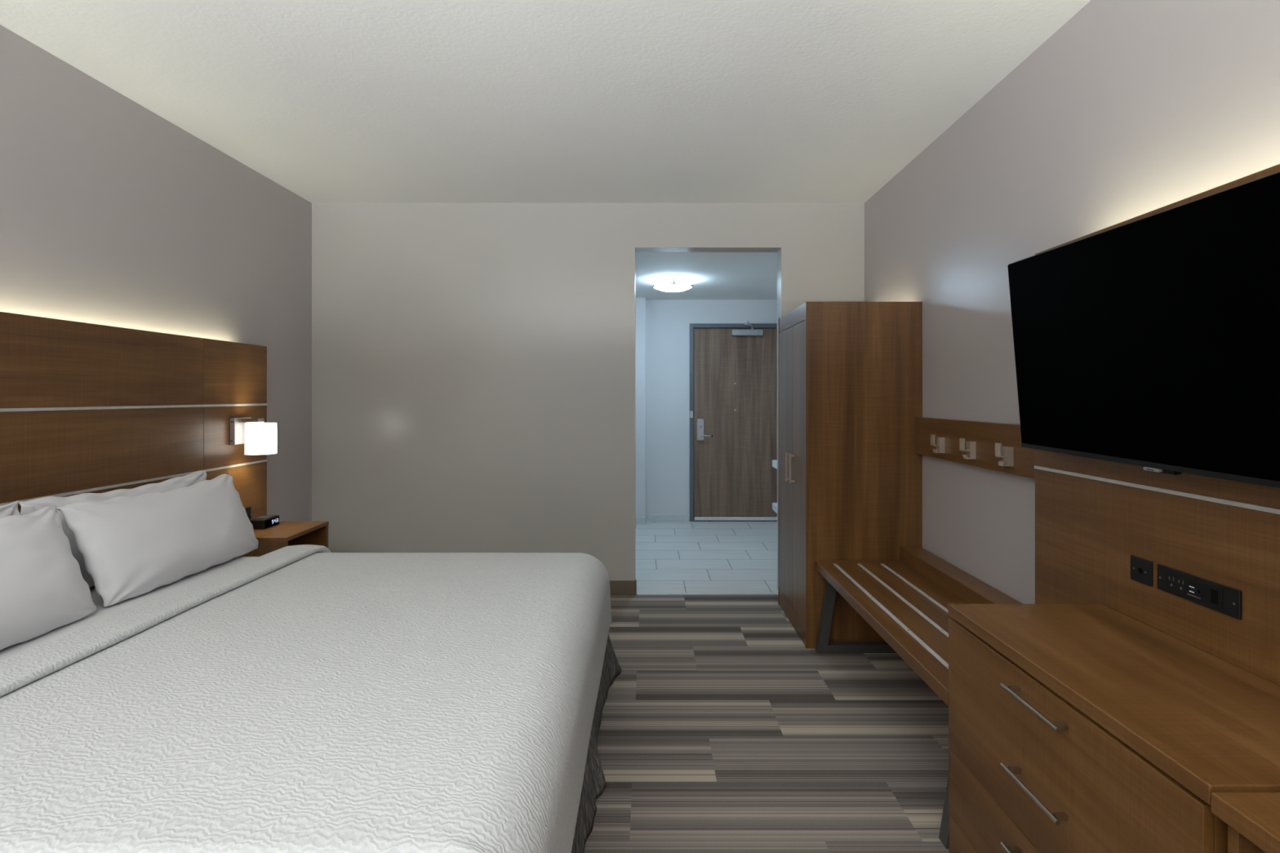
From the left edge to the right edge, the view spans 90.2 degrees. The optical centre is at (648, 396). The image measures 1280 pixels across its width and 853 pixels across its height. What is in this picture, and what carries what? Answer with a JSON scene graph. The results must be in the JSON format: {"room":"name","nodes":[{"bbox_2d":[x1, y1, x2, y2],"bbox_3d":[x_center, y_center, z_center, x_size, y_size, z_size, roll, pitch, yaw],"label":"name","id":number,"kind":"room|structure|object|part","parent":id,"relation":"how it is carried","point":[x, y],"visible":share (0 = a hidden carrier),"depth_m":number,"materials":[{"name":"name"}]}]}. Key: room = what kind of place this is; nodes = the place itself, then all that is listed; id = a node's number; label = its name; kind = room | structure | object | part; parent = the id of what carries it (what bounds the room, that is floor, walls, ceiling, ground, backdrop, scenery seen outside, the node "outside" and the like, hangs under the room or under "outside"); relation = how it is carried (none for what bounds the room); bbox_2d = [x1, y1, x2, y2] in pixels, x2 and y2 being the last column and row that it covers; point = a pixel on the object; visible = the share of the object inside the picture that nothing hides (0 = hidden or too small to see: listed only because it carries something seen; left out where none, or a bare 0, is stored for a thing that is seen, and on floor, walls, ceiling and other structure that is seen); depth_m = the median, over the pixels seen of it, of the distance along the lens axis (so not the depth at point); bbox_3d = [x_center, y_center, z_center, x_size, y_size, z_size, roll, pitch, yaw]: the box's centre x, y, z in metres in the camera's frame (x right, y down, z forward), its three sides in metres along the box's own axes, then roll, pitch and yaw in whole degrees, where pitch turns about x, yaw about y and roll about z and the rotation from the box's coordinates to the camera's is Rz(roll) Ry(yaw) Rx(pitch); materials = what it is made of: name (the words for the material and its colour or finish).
{"room":"hotel room","nodes":[
{"label":"hotel room","id":0,"kind":"room"},
{"bbox_2d":[0,24,311,521],"bbox_3d":[-2.431,0.070,0.875,0.150,2.840,7.450,0,0,0],"label":"wall","id":1,"kind":"structure","parent":0,"point":[113,213],"depth_m":3.00,"materials":[{"name":"paint"}]},
{"bbox_2d":[0,311,266,519],"bbox_3d":[-2.314,0.397,2.160,0.081,1.387,3.280,0,0,0],"label":"headboard","id":2,"kind":"object","parent":1,"relation":"attached to","point":[60,447],"visible":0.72,"depth_m":2.73,"materials":[{"name":"brown wood"}]},
{"bbox_3d":[-2.287,-0.127,2.160,0.022,0.340,2.198,0,0,0],"label":"panel","id":3,"kind":"part","parent":2,"relation":"part of","materials":[{"name":"brown wood"}]},
{"bbox_3d":[-2.287,0.216,2.160,0.022,0.322,2.198,0,0,0],"label":"panel","id":4,"kind":"part","parent":2,"relation":"part of","materials":[{"name":"brown wood"}]},
{"bbox_3d":[-2.287,0.740,2.160,0.022,0.701,2.198,0,0,0],"label":"panel","id":5,"kind":"part","parent":2,"relation":"part of","materials":[{"name":"brown wood"}]},
{"bbox_3d":[-2.287,0.216,3.530,0.022,0.322,0.539,0,0,0],"label":"panel","id":6,"kind":"part","parent":2,"relation":"part of","materials":[{"name":"brown wood"}]},
{"bbox_3d":[-2.287,-0.127,3.530,0.022,0.340,0.539,0,0,0],"label":"panel","id":7,"kind":"part","parent":2,"relation":"part of","materials":[{"name":"brown wood"}]},
{"bbox_3d":[-2.287,0.740,3.530,0.022,0.701,0.539,0,0,0],"label":"panel","id":8,"kind":"part","parent":2,"relation":"part of","materials":[{"name":"brown wood"}]},
{"bbox_2d":[244,506,250,519],"bbox_3d":[-2.272,0.673,3.576,0.008,0.086,0.123,0,0,0],"label":"power outlet","id":9,"kind":"object","parent":2,"relation":"attached to","point":[248,508],"visible":0.26,"depth_m":3.61,"materials":[{"name":"black plastic"}]},
{"bbox_2d":[230,417,277,454],"bbox_3d":[-2.174,0.219,3.535,0.203,0.200,0.155,0,0,0],"label":"wall sconce","id":10,"kind":"object","parent":2,"relation":"attached to","point":[259,437],"visible":1,"depth_m":3.48,"materials":[{"name":"silver metal"}]},
{"bbox_3d":[-2.193,0.161,3.518,0.110,0.078,0.057,0,0,0],"label":"arm","id":11,"kind":"part","parent":10,"relation":"part of","materials":[{"name":"silver metal"}]},
{"bbox_3d":[-2.150,0.234,3.535,0.155,0.169,0.155,0,0,0],"label":"lamp shade","id":12,"kind":"part","parent":10,"relation":"part of","materials":[{"name":"white fabric"}]},
{"bbox_2d":[0,0,1090,203],"bbox_3d":[-0.424,-1.400,0.804,4.164,0.100,7.308,0,0,0],"label":"ceiling","id":13,"kind":"structure","parent":0,"point":[330,101],"depth_m":2.73,"materials":[{"name":"paint"}]},
{"bbox_2d":[311,203,864,589],"bbox_3d":[-0.349,0.020,4.529,4.014,2.940,0.142,0,0,0],"label":"wall","id":14,"kind":"structure","parent":0,"point":[473,364],"depth_m":4.46,"materials":[{"name":"beige paint"}]},
{"bbox_2d":[609,580,635,595],"bbox_3d":[-1.226,1.339,4.452,2.260,0.102,0.012,0,0,0],"label":"baseboard","id":15,"kind":"structure","parent":14,"relation":"attached to","point":[616,587],"depth_m":4.45,"materials":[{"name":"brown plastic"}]},
{"bbox_2d":[635,579,636,595],"bbox_3d":[-0.091,1.339,4.467,0.010,0.102,0.042,0,0,0],"label":"baseboard opening","id":16,"kind":"structure","parent":14,"relation":"attached to","point":[635,580],"depth_m":4.45,"materials":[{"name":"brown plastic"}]},
{"bbox_2d":[636,592,777,595],"bbox_3d":[0.420,1.392,4.473,1.013,0.016,0.030,0,0,0],"label":"trim","id":17,"kind":"structure","parent":14,"relation":"attached to","point":[637,593],"depth_m":4.46,"materials":[{"name":"metal"}]},
{"bbox_2d":[635,297,645,517],"bbox_3d":[-0.393,0.159,7.005,0.714,2.463,0.170,0,0,0],"label":"wall","id":18,"kind":"structure","parent":0,"point":[640,302],"depth_m":6.92,"materials":[{"name":"paint"}]},
{"bbox_2d":[635,517,645,524],"bbox_3d":[-0.393,1.351,6.915,0.714,0.078,0.010,0,0,0],"label":"baseboard","id":19,"kind":"structure","parent":18,"relation":"attached to","point":[637,520],"depth_m":6.91,"materials":[{"name":"tile"}]},
{"bbox_2d":[635,252,777,299],"bbox_3d":[0.500,-1.123,5.845,2.500,0.100,2.490,0,0,0],"label":"ceiling","id":20,"kind":"structure","parent":0,"point":[713,275],"depth_m":5.59,"materials":[{"name":"paint"}]},
{"bbox_2d":[652,276,693,292],"bbox_3d":[0.222,-1.022,5.879,0.380,0.101,0.383,0,0,0],"label":"ceiling light","id":21,"kind":"object","parent":20,"relation":"attached to","point":[671,284],"visible":1,"depth_m":5.76,"materials":[{"name":"white glass"}]},
{"bbox_3d":[0.222,-1.066,5.880,0.300,0.014,0.300,0,0,0],"label":"mount plate","id":22,"kind":"part","parent":21,"relation":"part of","materials":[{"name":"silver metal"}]},
{"bbox_2d":[635,521,777,592],"bbox_3d":[0.500,1.440,5.789,2.500,0.100,2.602,0,0,0],"label":"floor","id":23,"kind":"structure","parent":0,"point":[671,557],"depth_m":5.48,"materials":[{"name":"white tile"}]},
{"bbox_2d":[772,460,777,513],"bbox_3d":[1.474,1.005,5.950,0.547,0.770,0.500,0,0,0],"label":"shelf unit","id":24,"kind":"object","parent":23,"relation":"on","point":[774,462],"visible":0.07,"depth_m":6.09,"materials":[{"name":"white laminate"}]},
{"bbox_3d":[1.474,1.069,5.950,0.547,0.066,0.500,0,0,0],"label":"shelf","id":25,"kind":"part","parent":24,"relation":"part of","materials":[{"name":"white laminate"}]},
{"bbox_3d":[1.474,0.653,5.950,0.547,0.066,0.500,0,0,0],"label":"shelf","id":26,"kind":"part","parent":24,"relation":"part of","materials":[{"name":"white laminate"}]},
{"bbox_2d":[645,299,777,514],"bbox_3d":[0.500,0.159,7.150,2.700,2.663,0.120,0,0,0],"label":"wall","id":27,"kind":"structure","parent":0,"point":[668,322],"depth_m":7.09,"materials":[{"name":"paint"}]},
{"bbox_2d":[645,514,689,521],"bbox_3d":[0.209,1.351,7.085,0.490,0.078,0.010,0,0,0],"label":"baseboard","id":28,"kind":"structure","parent":27,"relation":"attached to","point":[649,517],"depth_m":7.08,"materials":[{"name":"tile"}]},
{"bbox_2d":[689,321,777,521],"bbox_3d":[0.995,0.282,7.105,1.081,2.215,0.171,0,0,0],"label":"door","id":29,"kind":"structure","parent":27,"relation":"in","point":[733,366],"depth_m":7.10,"materials":[{"name":"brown wood"}]},
{"bbox_3d":[0.995,1.385,7.080,0.993,0.010,0.020,0,0,0],"label":"sill","id":30,"kind":"part","parent":29,"relation":"part of","materials":[{"name":"silver metal"}]},
{"bbox_3d":[1.111,-0.782,7.046,0.119,0.086,0.043,0,0,-21],"label":"closer arm","id":31,"kind":"part","parent":29,"relation":"part of","materials":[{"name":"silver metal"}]},
{"bbox_2d":[584,595,949,852],"bbox_3d":[-0.424,1.440,0.879,3.864,0.100,7.158,0,0,0],"label":"floor","id":32,"kind":"structure","parent":0,"point":[720,731],"depth_m":2.56,"materials":[{"name":"carpet"}]},
{"bbox_2d":[238,521,328,556],"bbox_3d":[-2.080,1.067,3.577,0.390,0.645,0.446,0,0,0],"label":"nightstand","id":33,"kind":"object","parent":32,"relation":"on","point":[284,534],"visible":0.09,"depth_m":3.57,"materials":[{"name":"brown wood"}]},
{"bbox_3d":[-2.092,1.079,3.365,0.366,0.622,0.022,0,0,0],"label":"panel","id":34,"kind":"part","parent":33,"relation":"part of","materials":[{"name":"brown wood"}]},
{"bbox_2d":[249,515,279,528],"bbox_3d":[-2.189,0.717,3.634,0.088,0.056,0.148,0,0,0],"label":"alarm clock","id":35,"kind":"object","parent":33,"relation":"on","point":[264,522],"visible":0.95,"depth_m":3.59,"materials":[{"name":"black plastic"}]},
{"bbox_3d":[-2.092,1.079,3.789,0.366,0.622,0.022,0,0,0],"label":"panel","id":36,"kind":"part","parent":33,"relation":"part of","materials":[{"name":"brown wood"}]},
{"bbox_2d":[571,633,621,852],"bbox_3d":[-1.200,1.083,2.094,2.126,0.609,2.268,0,0,0],"label":"bed","id":37,"kind":"object","parent":32,"relation":"on","point":[594,784],"visible":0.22,"depth_m":2.21,"materials":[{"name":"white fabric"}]},
{"bbox_2d":[0,556,257,661],"bbox_3d":[-1.937,0.872,2.084,0.650,0.244,2.114,0,0,0],"label":"sheet","id":38,"kind":"object","parent":37,"relation":"on","point":[102,612],"visible":0.12,"depth_m":2.28,"materials":[{"name":"white fabric"}]},
{"bbox_2d":[0,500,20,518],"bbox_3d":[-2.178,0.551,1.746,0.130,0.382,0.918,0,0,0],"label":"pillow","id":39,"kind":"object","parent":38,"relation":"on","point":[11,508],"visible":0.2,"depth_m":2.16,"materials":[{"name":"white fabric"}]},
{"bbox_2d":[0,505,97,650],"bbox_3d":[-1.965,0.559,1.752,0.228,0.366,0.928,0,0,0],"label":"pillow","id":40,"kind":"object","parent":38,"relation":"on","point":[43,588],"visible":1,"depth_m":2.00,"materials":[{"name":"white fabric"}]},
{"bbox_2d":[18,470,206,587],"bbox_3d":[-2.178,0.551,2.672,0.127,0.382,0.928,0,0,0],"label":"pillow","id":41,"kind":"object","parent":38,"relation":"on","point":[28,507],"visible":0.2,"depth_m":2.44,"materials":[{"name":"white fabric"}]},
{"bbox_2d":[56,474,258,607],"bbox_3d":[-1.973,0.560,2.682,0.224,0.364,0.924,0,0,0],"label":"pillow","id":42,"kind":"object","parent":38,"relation":"on","point":[130,547],"visible":1,"depth_m":2.49,"materials":[{"name":"white fabric"}]},
{"bbox_2d":[0,544,611,852],"bbox_3d":[-0.963,0.891,2.087,1.592,0.370,2.242,0,0,0],"label":"coverlet","id":43,"kind":"object","parent":37,"relation":"on","point":[303,698],"visible":1,"depth_m":1.51,"materials":[{"name":"white fabric"}]},
{"bbox_2d":[777,302,922,648],"bbox_3d":[1.170,0.434,3.891,0.674,1.911,0.758,0,0,0],"label":"wardrobe","id":44,"kind":"object","parent":32,"relation":"on","point":[850,374],"visible":0.94,"depth_m":3.51,"materials":[{"name":"brown wood"}]},
{"bbox_3d":[1.187,0.434,4.259,0.641,1.911,0.022,0,0,0],"label":"panel","id":45,"kind":"part","parent":44,"relation":"part of","materials":[{"name":"brown wood"}]},
{"bbox_3d":[0.876,0.429,4.045,0.019,1.698,0.402,0,0,0],"label":"door","id":46,"kind":"part","parent":44,"relation":"part of","materials":[{"name":"brown wood"}]},
{"bbox_3d":[0.850,0.429,3.883,0.034,0.178,0.010,0,0,0],"label":"handle","id":47,"kind":"part","parent":44,"relation":"part of","materials":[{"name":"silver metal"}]},
{"bbox_3d":[0.850,0.429,3.781,0.034,0.178,0.010,0,0,0],"label":"handle","id":48,"kind":"part","parent":44,"relation":"part of","materials":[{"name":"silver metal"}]},
{"bbox_3d":[0.876,0.429,3.688,0.019,1.698,0.304,0,0,0],"label":"door","id":49,"kind":"part","parent":44,"relation":"part of","materials":[{"name":"brown wood"}]},
{"bbox_2d":[815,546,1022,848],"bbox_3d":[1.203,1.109,2.727,0.582,0.561,1.557,0,0,0],"label":"bench","id":50,"kind":"object","parent":32,"relation":"on","point":[905,601],"visible":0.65,"depth_m":2.84,"materials":[{"name":"brown wood"}]},
{"bbox_3d":[1.142,1.169,3.470,0.460,0.440,0.050,0,0,0],"label":"leg frame","id":51,"kind":"part","parent":50,"relation":"part of","materials":[{"name":"grey metal"}]},
{"bbox_3d":[1.147,0.926,2.727,0.465,0.046,1.557,0,0,0],"label":"seat","id":52,"kind":"part","parent":50,"relation":"part of","materials":[{"name":"brown wood"}]},
{"bbox_3d":[1.142,1.169,1.980,0.460,0.440,0.050,0,0,0],"label":"leg frame","id":53,"kind":"part","parent":50,"relation":"part of","materials":[{"name":"grey metal"}]},
{"bbox_3d":[1.438,0.909,2.893,0.113,0.162,1.225,0,0,0],"label":"wall rail","id":54,"kind":"part","parent":50,"relation":"part of","materials":[{"name":"brown wood"}]},
{"bbox_2d":[947,604,1279,852],"bbox_3d":[1.123,1.010,1.484,0.500,0.760,0.905,0,0,0],"label":"dresser","id":55,"kind":"object","parent":32,"relation":"on","point":[1073,728],"visible":0.97,"depth_m":1.43,"materials":[{"name":"brown wood"}]},
{"bbox_3d":[0.919,1.163,1.491,0.019,0.198,0.890,0,0,0],"label":"drawer","id":56,"kind":"part","parent":55,"relation":"part of","materials":[{"name":"brown wood"}]},
{"bbox_3d":[0.891,1.113,1.476,0.037,0.012,0.216,0,0,0],"label":"handle","id":57,"kind":"part","parent":55,"relation":"part of","materials":[{"name":"silver metal"}]},
{"bbox_3d":[0.891,0.718,1.476,0.037,0.012,0.216,0,0,0],"label":"handle","id":58,"kind":"part","parent":55,"relation":"part of","materials":[{"name":"silver metal"}]},
{"bbox_3d":[0.891,0.916,1.476,0.037,0.012,0.216,0,0,0],"label":"handle","id":59,"kind":"part","parent":55,"relation":"part of","materials":[{"name":"silver metal"}]},
{"bbox_3d":[1.151,1.027,1.056,0.441,0.726,0.020,0,0,0],"label":"panel","id":60,"kind":"part","parent":55,"relation":"part of","materials":[{"name":"brown wood"}]},
{"bbox_2d":[1211,792,1279,852],"bbox_3d":[1.139,1.013,0.595,0.467,0.750,0.869,0,0,0],"label":"desk","id":61,"kind":"object","parent":32,"relation":"on","point":[1252,820],"visible":1,"depth_m":0.99,"materials":[{"name":"brown wood"}]},
{"bbox_3d":[1.139,1.030,1.018,0.413,0.716,0.019,0,0,0],"label":"panel","id":62,"kind":"part","parent":61,"relation":"part of","materials":[{"name":"brown wood"}]},
{"bbox_2d":[864,0,1279,604],"bbox_3d":[1.583,0.070,0.804,0.150,2.840,7.308,0,0,0],"label":"wall","id":63,"kind":"structure","parent":0,"point":[1131,108],"depth_m":2.52,"materials":[{"name":"paint"}]},
{"bbox_2d":[915,417,1035,479],"bbox_3d":[1.459,0.214,2.893,0.096,0.199,1.234,0,0,0],"label":"hook rail","id":64,"kind":"object","parent":63,"relation":"attached to","point":[997,446],"visible":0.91,"depth_m":2.84,"materials":[{"name":"brown wood"}]},
{"bbox_2d":[1034,164,1279,686],"bbox_3d":[1.440,0.291,1.185,0.134,1.597,2.171,0,0,0],"label":"wall panel","id":65,"kind":"object","parent":63,"relation":"attached to","point":[1091,515],"visible":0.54,"depth_m":1.69,"materials":[{"name":"brown wood"}]},
{"bbox_2d":[1130,555,1153,586],"bbox_3d":[1.371,0.485,1.774,0.008,0.068,0.076,0,0,0],"label":"outlet","id":66,"kind":"object","parent":65,"relation":"attached to","point":[1141,569],"visible":1,"depth_m":1.77,"materials":[{"name":"black plastic"}]},
{"bbox_2d":[1007,171,1279,488],"bbox_3d":[1.298,-0.130,1.608,0.154,0.644,1.130,0,0,0],"label":"television","id":67,"kind":"object","parent":65,"relation":"attached to","point":[1152,342],"visible":1,"depth_m":1.54,"materials":[{"name":"black plastic"}]},
{"bbox_3d":[1.386,-0.130,1.185,0.022,0.754,2.171,0,0,0],"label":"panel","id":68,"kind":"part","parent":65,"relation":"part of","materials":[{"name":"brown wood"}]},
{"bbox_3d":[1.386,0.674,1.185,0.022,0.832,2.171,0,0,0],"label":"panel","id":69,"kind":"part","parent":65,"relation":"part of","materials":[{"name":"brown wood"}]},
{"bbox_2d":[1156,564,1241,619],"bbox_3d":[1.369,0.484,1.597,0.011,0.067,0.241,0,0,0],"label":"outlet","id":70,"kind":"object","parent":65,"relation":"attached to","point":[1226,600],"visible":1,"depth_m":1.58,"materials":[{"name":"black plastic"}]}
]}

